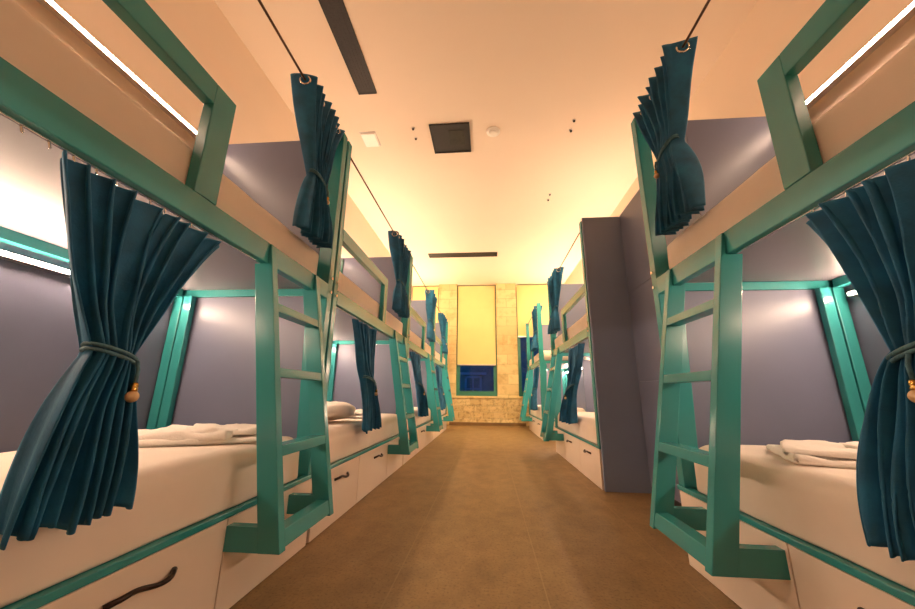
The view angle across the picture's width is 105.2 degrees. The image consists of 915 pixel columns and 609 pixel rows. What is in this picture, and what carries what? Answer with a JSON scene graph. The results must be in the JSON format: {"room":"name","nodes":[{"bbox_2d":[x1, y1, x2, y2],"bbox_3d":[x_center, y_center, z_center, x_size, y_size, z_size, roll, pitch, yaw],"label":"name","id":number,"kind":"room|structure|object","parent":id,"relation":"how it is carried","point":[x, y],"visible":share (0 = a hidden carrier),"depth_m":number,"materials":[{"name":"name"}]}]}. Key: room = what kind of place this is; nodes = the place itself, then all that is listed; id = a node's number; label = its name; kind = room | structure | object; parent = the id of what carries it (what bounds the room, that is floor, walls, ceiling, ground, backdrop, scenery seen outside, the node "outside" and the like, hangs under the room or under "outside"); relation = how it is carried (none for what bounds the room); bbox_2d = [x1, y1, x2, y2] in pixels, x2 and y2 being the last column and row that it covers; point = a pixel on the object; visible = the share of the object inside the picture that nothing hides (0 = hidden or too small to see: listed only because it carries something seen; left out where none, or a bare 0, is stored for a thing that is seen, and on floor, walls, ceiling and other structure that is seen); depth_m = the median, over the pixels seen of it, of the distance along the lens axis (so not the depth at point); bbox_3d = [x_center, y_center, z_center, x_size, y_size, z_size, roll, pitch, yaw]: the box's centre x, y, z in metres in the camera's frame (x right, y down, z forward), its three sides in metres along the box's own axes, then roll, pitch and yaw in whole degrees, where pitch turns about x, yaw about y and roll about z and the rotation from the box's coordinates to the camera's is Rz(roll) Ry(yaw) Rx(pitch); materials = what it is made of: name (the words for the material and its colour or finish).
{"room":"dormitory","nodes":[
{"label":"dormitory","id":0,"kind":"room"},
{"bbox_2d":[14,0,412,299],"bbox_3d":[-1.876,-0.043,4.682,0.475,3.970,11.900,-1,-14,5],"label":"wall","id":1,"kind":"structure","parent":0,"point":[261,115],"depth_m":2.70,"materials":[{"name":"paint"}]},
{"bbox_2d":[438,283,528,425],"bbox_3d":[0.861,1.357,10.026,4.500,3.970,0.430,-1,-14,5],"label":"wall","id":2,"kind":"structure","parent":0,"point":[505,407],"depth_m":9.74,"materials":[{"name":"stone"}]},
{"bbox_2d":[412,286,438,308],"bbox_3d":[-0.963,1.010,10.280,0.830,3.210,0.100,-1,-14,5],"label":"window","id":3,"kind":"structure","parent":2,"relation":"in","point":[413,286],"depth_m":10.57,"materials":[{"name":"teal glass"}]},
{"bbox_2d":[413,286,438,322],"bbox_3d":[-0.966,0.597,10.296,0.790,2.358,0.070,-1,-14,5],"label":"roller blind","id":4,"kind":"object","parent":3,"relation":"attached to","point":[418,292],"visible":0.22,"depth_m":10.51,"materials":[{"name":"fabric"}]},
{"bbox_2d":[456,285,497,395],"bbox_3d":[0.555,0.994,10.152,1.147,3.210,0.100,-1,-14,5],"label":"window","id":5,"kind":"structure","parent":2,"relation":"in","point":[458,392],"depth_m":9.81,"materials":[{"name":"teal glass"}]},
{"bbox_2d":[457,286,495,365],"bbox_3d":[0.552,0.581,10.168,1.107,2.358,0.070,-1,-14,5],"label":"roller blind","id":6,"kind":"object","parent":5,"relation":"attached to","point":[476,304],"visible":1,"depth_m":10.13,"materials":[{"name":"fabric"}]},
{"bbox_2d":[449,422,525,425],"bbox_3d":[0.799,3.196,9.357,2.050,0.075,0.020,-1,-14,5],"label":"baseboard","id":7,"kind":"structure","parent":2,"relation":"attached to","point":[450,423],"depth_m":9.35,"materials":[{"name":"brown wood"}]},
{"bbox_2d":[516,284,546,395],"bbox_3d":[2.404,0.974,9.996,1.412,3.210,0.100,-1,-14,5],"label":"window","id":8,"kind":"structure","parent":2,"relation":"in","point":[521,393],"depth_m":9.85,"materials":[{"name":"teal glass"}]},
{"bbox_2d":[516,285,548,336],"bbox_3d":[2.405,0.124,10.124,1.372,1.660,0.070,-1,-14,5],"label":"roller blind","id":9,"kind":"object","parent":8,"relation":"attached to","point":[528,296],"visible":0.51,"depth_m":10.15,"materials":[{"name":"fabric"}]},
{"bbox_2d":[229,425,741,608],"bbox_3d":[0.352,1.901,3.936,5.200,0.120,12.200,-1,-14,5],"label":"floor","id":10,"kind":"structure","parent":0,"point":[481,516],"depth_m":1.92,"materials":[{"name":"brown carpet"}]},
{"bbox_2d":[0,0,347,608],"bbox_3d":[-1.295,-0.215,1.189,1.248,2.580,2.190,-1,-14,5],"label":"bunk bed","id":11,"kind":"object","parent":10,"relation":"on","point":[255,354],"visible":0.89,"depth_m":1.48,"materials":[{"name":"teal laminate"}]},
{"bbox_2d":[0,249,171,303],"bbox_3d":[-1.873,-0.250,1.259,0.052,0.026,1.910,-1,-14,5],"label":"strip light","id":12,"kind":"object","parent":11,"relation":"attached to","point":[5,255],"visible":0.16,"depth_m":1.52,"materials":[{"name":"plastic"}]},
{"bbox_2d":[0,250,69,273],"bbox_3d":[-1.852,-0.250,1.257,0.010,0.017,1.890,-1,-14,5],"label":"diffuser","id":13,"kind":"object","parent":12,"relation":"attached to","point":[5,254],"depth_m":1.51,"materials":[{"name":"white plastic"}]},
{"bbox_2d":[0,150,220,550],"bbox_3d":[-0.877,0.115,0.972,0.147,0.851,0.549,-1,-14,5],"label":"curtain","id":14,"kind":"object","parent":11,"relation":"hanging from","point":[77,459],"visible":1,"depth_m":0.85,"materials":[{"name":"fabric"}]},
{"bbox_2d":[36,0,196,138],"bbox_3d":[-1.861,-1.379,1.548,0.052,0.026,1.910,-1,-14,5],"label":"strip light","id":15,"kind":"object","parent":11,"relation":"attached to","point":[55,10],"visible":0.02,"depth_m":1.85,"materials":[{"name":"plastic"}]},
{"bbox_2d":[0,436,298,607],"bbox_3d":[-1.344,0.578,0.984,0.869,0.219,2.000,-1,-14,5],"label":"mattress","id":16,"kind":"object","parent":11,"relation":"on","point":[178,487],"visible":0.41,"depth_m":1.05,"materials":[{"name":"white fabric"}]},
{"bbox_2d":[138,423,255,446],"bbox_3d":[-1.212,0.602,1.650,0.550,0.070,0.420,8,-16,-26],"label":"folded towel","id":17,"kind":"object","parent":16,"relation":"on","point":[210,433],"visible":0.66,"depth_m":1.53,"materials":[{"name":"white fabric"}]},
{"bbox_2d":[0,0,318,274],"bbox_3d":[-1.409,-0.477,1.251,0.952,0.190,2.020,-1,-14,5],"label":"mattress","id":18,"kind":"object","parent":11,"relation":"on","point":[26,44],"visible":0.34,"depth_m":0.97,"materials":[{"name":"beige fabric"}]},
{"bbox_2d":[290,73,344,247],"bbox_3d":[-0.841,-0.798,2.098,0.219,0.941,0.493,-1,-15,8],"label":"curtain","id":19,"kind":"object","parent":11,"relation":"hanging from","point":[320,135],"visible":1,"depth_m":1.99,"materials":[{"name":"fabric"}]},
{"bbox_2d":[306,141,418,542],"bbox_3d":[-1.110,0.331,3.312,1.248,2.580,2.190,-1,-14,5],"label":"bunk bed","id":20,"kind":"object","parent":10,"relation":"on","point":[354,476],"visible":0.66,"depth_m":3.52,"materials":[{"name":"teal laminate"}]},
{"bbox_2d":[224,272,402,334],"bbox_3d":[-1.224,0.070,3.374,0.952,0.189,2.020,-1,-14,5],"label":"mattress","id":21,"kind":"object","parent":20,"relation":"on","point":[346,286],"visible":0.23,"depth_m":2.91,"materials":[{"name":"beige fabric"}]},
{"bbox_2d":[328,413,398,462],"bbox_3d":[-1.159,1.124,3.107,0.868,0.220,2.001,-1,-14,5],"label":"mattress","id":22,"kind":"object","parent":20,"relation":"on","point":[347,437],"visible":0.34,"depth_m":2.68,"materials":[{"name":"white fabric"}]},
{"bbox_2d":[327,401,355,420],"bbox_3d":[-1.143,0.852,2.813,0.600,0.160,0.480,1,-14,-1],"label":"pillow","id":23,"kind":"object","parent":22,"relation":"on","point":[336,410],"visible":0.3,"depth_m":2.69,"materials":[{"name":"white fabric"}]},
{"bbox_2d":[347,409,362,417],"bbox_3d":[-1.119,1.053,3.390,0.560,0.070,0.420,2,-14,-6],"label":"folded towel","id":24,"kind":"object","parent":22,"relation":"on","point":[358,413],"visible":0.11,"depth_m":3.27,"materials":[{"name":"white fabric"}]},
{"bbox_2d":[352,319,381,433],"bbox_3d":[-0.721,0.576,2.780,0.172,0.840,0.540,-1,-14,5],"label":"curtain","id":25,"kind":"object","parent":20,"relation":"hanging from","point":[364,336],"visible":1,"depth_m":2.73,"materials":[{"name":"fabric"}]},
{"bbox_2d":[388,231,411,317],"bbox_3d":[-0.658,-0.292,4.116,0.233,0.915,0.718,-1,-14,5],"label":"curtain","id":26,"kind":"object","parent":20,"relation":"hanging from","point":[400,254],"visible":1,"depth_m":3.92,"materials":[{"name":"fabric"}]},
{"bbox_2d":[333,257,442,464],"bbox_3d":[-0.925,0.878,5.435,1.248,2.580,2.190,-1,-14,5],"label":"bunk bed","id":27,"kind":"object","parent":10,"relation":"on","point":[418,321],"visible":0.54,"depth_m":5.78,"materials":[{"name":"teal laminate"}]},
{"bbox_2d":[409,351,428,416],"bbox_3d":[-0.539,1.132,4.902,0.152,0.859,0.880,-2,-15,9],"label":"curtain","id":28,"kind":"object","parent":27,"relation":"hanging from","point":[422,404],"visible":1,"depth_m":4.78,"materials":[{"name":"fabric"}]},
{"bbox_2d":[407,407,430,427],"bbox_3d":[-0.973,1.671,5.230,0.870,0.219,2.000,-1,-14,5],"label":"mattress","id":29,"kind":"object","parent":27,"relation":"on","point":[419,420],"visible":0.17,"depth_m":5.23,"materials":[{"name":"white fabric"}]},
{"bbox_2d":[409,330,430,354],"bbox_3d":[-1.039,0.617,5.497,0.953,0.189,2.020,-1,-14,5],"label":"mattress","id":30,"kind":"object","parent":27,"relation":"on","point":[414,338],"visible":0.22,"depth_m":5.18,"materials":[{"name":"beige fabric"}]},
{"bbox_2d":[425,289,437,341],"bbox_3d":[-0.481,0.238,6.260,0.178,0.872,0.640,0,-14,3],"label":"curtain","id":31,"kind":"object","parent":27,"relation":"hanging from","point":[431,300],"visible":1,"depth_m":6.06,"materials":[{"name":"fabric"}]},
{"bbox_2d":[429,305,454,439],"bbox_3d":[-0.740,1.424,7.558,1.248,2.580,2.190,-1,-14,5],"label":"bunk bed","id":32,"kind":"object","parent":10,"relation":"on","point":[438,343],"visible":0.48,"depth_m":7.88,"materials":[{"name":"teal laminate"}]},
{"bbox_2d":[435,351,444,363],"bbox_3d":[-0.855,1.163,7.620,0.952,0.189,2.020,-1,-14,5],"label":"mattress","id":33,"kind":"object","parent":32,"relation":"on","point":[437,355],"visible":0.15,"depth_m":7.38,"materials":[{"name":"beige fabric"}]},
{"bbox_2d":[436,365,445,409],"bbox_3d":[-0.343,1.693,7.075,0.159,0.863,0.764,-1,-14,5],"label":"curtain","id":34,"kind":"object","parent":32,"relation":"hanging from","point":[438,369],"visible":0.97,"depth_m":6.92,"materials":[{"name":"fabric"}]},
{"bbox_2d":[438,313,447,353],"bbox_3d":[-0.323,0.689,8.009,0.213,0.874,0.681,-1,-14,5],"label":"curtain","id":35,"kind":"object","parent":32,"relation":"hanging from","point":[442,319],"visible":0.94,"depth_m":7.81,"materials":[{"name":"fabric"}]},
{"bbox_2d":[520,303,585,440],"bbox_3d":[2.017,1.474,7.631,1.220,2.580,2.200,-1,-14,5],"label":"bunk bed","id":36,"kind":"object","parent":10,"relation":"on","point":[543,339],"visible":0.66,"depth_m":7.83,"materials":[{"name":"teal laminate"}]},
{"bbox_2d":[530,367,538,410],"bbox_3d":[1.571,1.705,7.087,0.181,0.839,0.618,-1,-14,5],"label":"curtain","id":37,"kind":"object","parent":36,"relation":"hanging from","point":[533,404],"visible":1,"depth_m":6.98,"materials":[{"name":"fabric"}]},
{"bbox_2d":[531,305,542,351],"bbox_3d":[1.633,0.527,7.297,0.217,0.872,0.692,-1,-14,5],"label":"curtain","id":38,"kind":"object","parent":36,"relation":"hanging from","point":[534,344],"visible":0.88,"depth_m":7.10,"materials":[{"name":"fabric"}]},
{"bbox_2d":[529,350,567,365],"bbox_3d":[2.148,1.216,7.697,0.902,0.189,1.980,-1,-14,5],"label":"mattress","id":39,"kind":"object","parent":36,"relation":"on","point":[547,353],"visible":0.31,"depth_m":6.78,"materials":[{"name":"beige fabric"}]},
{"bbox_2d":[530,405,584,419],"bbox_3d":[2.061,2.272,7.443,0.816,0.219,1.960,-1,-14,5],"label":"mattress","id":40,"kind":"object","parent":36,"relation":"on","point":[537,413],"visible":0.31,"depth_m":6.99,"materials":[{"name":"white fabric"}]},
{"bbox_2d":[540,217,651,492],"bbox_3d":[1.731,0.620,4.354,1.220,2.600,2.178,-1,-14,5],"label":"bunk bed","id":41,"kind":"object","parent":10,"relation":"on","point":[618,462],"visible":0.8,"depth_m":3.38,"materials":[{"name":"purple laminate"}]},
{"bbox_2d":[547,267,563,333],"bbox_3d":[1.440,-0.020,5.164,0.208,0.878,0.692,-1,-14,5],"label":"curtain","id":42,"kind":"object","parent":41,"relation":"hanging from","point":[554,282],"visible":1,"depth_m":4.98,"materials":[{"name":"fabric"}]},
{"bbox_2d":[555,314,586,348],"bbox_3d":[1.860,0.369,4.406,0.903,0.190,1.980,-1,-14,5],"label":"mattress","id":43,"kind":"object","parent":41,"relation":"on","point":[581,324],"visible":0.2,"depth_m":4.15,"materials":[{"name":"beige fabric"}]},
{"bbox_2d":[559,343,584,423],"bbox_3d":[1.313,0.934,4.056,0.162,0.857,0.920,1,-14,0],"label":"curtain","id":44,"kind":"object","parent":41,"relation":"hanging from","point":[568,411],"visible":1,"depth_m":3.90,"materials":[{"name":"fabric"}]},
{"bbox_2d":[558,412,596,443],"bbox_3d":[1.774,1.425,4.152,0.818,0.220,1.961,-1,-14,5],"label":"mattress","id":45,"kind":"object","parent":41,"relation":"on","point":[585,428],"visible":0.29,"depth_m":3.77,"materials":[{"name":"white fabric"}]},
{"bbox_2d":[619,168,827,505],"bbox_3d":[1.903,0.181,2.637,0.604,2.600,1.300,-1,-14,5],"label":"partition panel","id":46,"kind":"object","parent":10,"relation":"on","point":[637,266],"visible":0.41,"depth_m":3.07,"materials":[{"name":"grey paint"}]},
{"bbox_2d":[631,0,914,608],"bbox_3d":[1.430,-0.245,0.954,1.230,2.580,2.200,-1,-14,5],"label":"bunk bed","id":47,"kind":"object","parent":10,"relation":"on","point":[744,361],"visible":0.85,"depth_m":1.61,"materials":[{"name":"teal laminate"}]},
{"bbox_2d":[632,36,705,235],"bbox_3d":[1.146,-0.836,1.902,0.187,0.922,0.526,-1,-14,5],"label":"curtain","id":48,"kind":"object","parent":47,"relation":"hanging from","point":[662,117],"visible":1,"depth_m":1.79,"materials":[{"name":"fabric"}]},
{"bbox_2d":[667,39,914,268],"bbox_3d":[1.558,-0.509,0.995,0.914,0.190,2.030,-1,-14,5],"label":"mattress","id":49,"kind":"object","parent":47,"relation":"on","point":[891,88],"visible":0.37,"depth_m":1.03,"materials":[{"name":"beige fabric"}]},
{"bbox_2d":[694,445,914,590],"bbox_3d":[1.471,0.546,0.742,0.828,0.220,2.010,-1,-14,5],"label":"mattress","id":50,"kind":"object","parent":47,"relation":"on","point":[816,505],"visible":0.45,"depth_m":1.10,"materials":[{"name":"white fabric"}]},
{"bbox_2d":[766,439,858,468],"bbox_3d":[1.483,0.526,1.240,0.549,0.073,0.420,-8,-17,30],"label":"folded towel","id":51,"kind":"object","parent":50,"relation":"on","point":[803,452],"visible":0.63,"depth_m":1.23,"materials":[{"name":"white fabric"}]},
{"bbox_2d":[847,290,857,296],"bbox_3d":[2.002,-0.293,0.927,0.052,0.026,1.920,-1,-14,5],"label":"strip light","id":52,"kind":"object","parent":47,"relation":"attached to","point":[853,293],"visible":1,"depth_m":1.83,"materials":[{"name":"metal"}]},
{"bbox_2d":[805,159,914,561],"bbox_3d":[1.013,0.102,0.752,0.145,0.893,0.524,-1,-14,5],"label":"curtain","id":53,"kind":"object","parent":47,"relation":"hanging from","point":[870,232],"visible":1,"depth_m":0.82,"materials":[{"name":"fabric"}]},
{"bbox_2d":[806,1,914,109],"bbox_3d":[2.014,-1.421,1.216,0.052,0.026,1.920,-1,-14,5],"label":"strip light","id":54,"kind":"object","parent":47,"relation":"attached to","point":[908,13],"visible":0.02,"depth_m":1.77,"materials":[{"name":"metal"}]},
{"bbox_2d":[214,0,757,285],"bbox_3d":[0.396,-2.060,4.952,5.200,0.120,12.200,-1,-14,5],"label":"ceiling","id":55,"kind":"structure","parent":0,"point":[525,69],"depth_m":3.89,"materials":[{"name":"paint"}]},
{"bbox_2d":[318,0,376,94],"bbox_3d":[-1.092,-2.636,2.499,0.200,0.014,2.730,-1,-14,5],"label":"ceiling vent","id":56,"kind":"object","parent":55,"relation":"in","point":[335,12],"visible":1,"depth_m":3.27,"materials":[{"name":"metal"}]},
{"bbox_2d":[359,131,380,146],"bbox_3d":[-1.118,-2.116,4.497,0.210,0.030,0.260,-1,-14,5],"label":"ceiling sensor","id":57,"kind":"object","parent":55,"relation":"attached to","point":[370,138],"visible":1,"depth_m":4.47,"materials":[{"name":"white plastic"}]},
{"bbox_2d":[429,122,470,153],"bbox_3d":[-0.082,-2.115,4.469,0.490,0.024,0.510,-1,-14,5],"label":"ceiling hatch","id":58,"kind":"object","parent":55,"relation":"attached to","point":[446,137],"visible":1,"depth_m":4.44,"materials":[{"name":"black metal"}]},
{"bbox_2d":[428,252,496,257],"bbox_3d":[0.123,-1.160,8.205,1.610,0.014,0.240,-1,-14,5],"label":"ceiling vent","id":59,"kind":"object","parent":55,"relation":"in","point":[474,254],"visible":1,"depth_m":8.19,"materials":[{"name":"metal"}]},
{"bbox_2d":[486,126,499,136],"bbox_3d":[0.444,-2.132,4.344,0.170,0.042,0.170,-1,-14,5],"label":"smoke detector","id":60,"kind":"object","parent":55,"relation":"attached to","point":[493,131],"visible":1,"depth_m":4.32,"materials":[{"name":"white plastic"}]},
{"bbox_2d":[564,0,914,283],"bbox_3d":[2.608,-0.091,4.304,0.525,3.970,11.900,-1,-14,5],"label":"wall","id":61,"kind":"structure","parent":0,"point":[730,89],"depth_m":2.66,"materials":[{"name":"paint"}]},
{"label":"outside","id":62,"kind":"structure","parent":0,"visible":0},
{"bbox_2d":[460,337,538,391],"bbox_3d":[1.205,1.860,14.043,10.000,7.000,0.370,-1,-14,5],"label":"facade","id":63,"kind":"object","parent":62,"point":[472,378],"visible":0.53,"depth_m":13.68,"materials":[{"name":"blue glass"}]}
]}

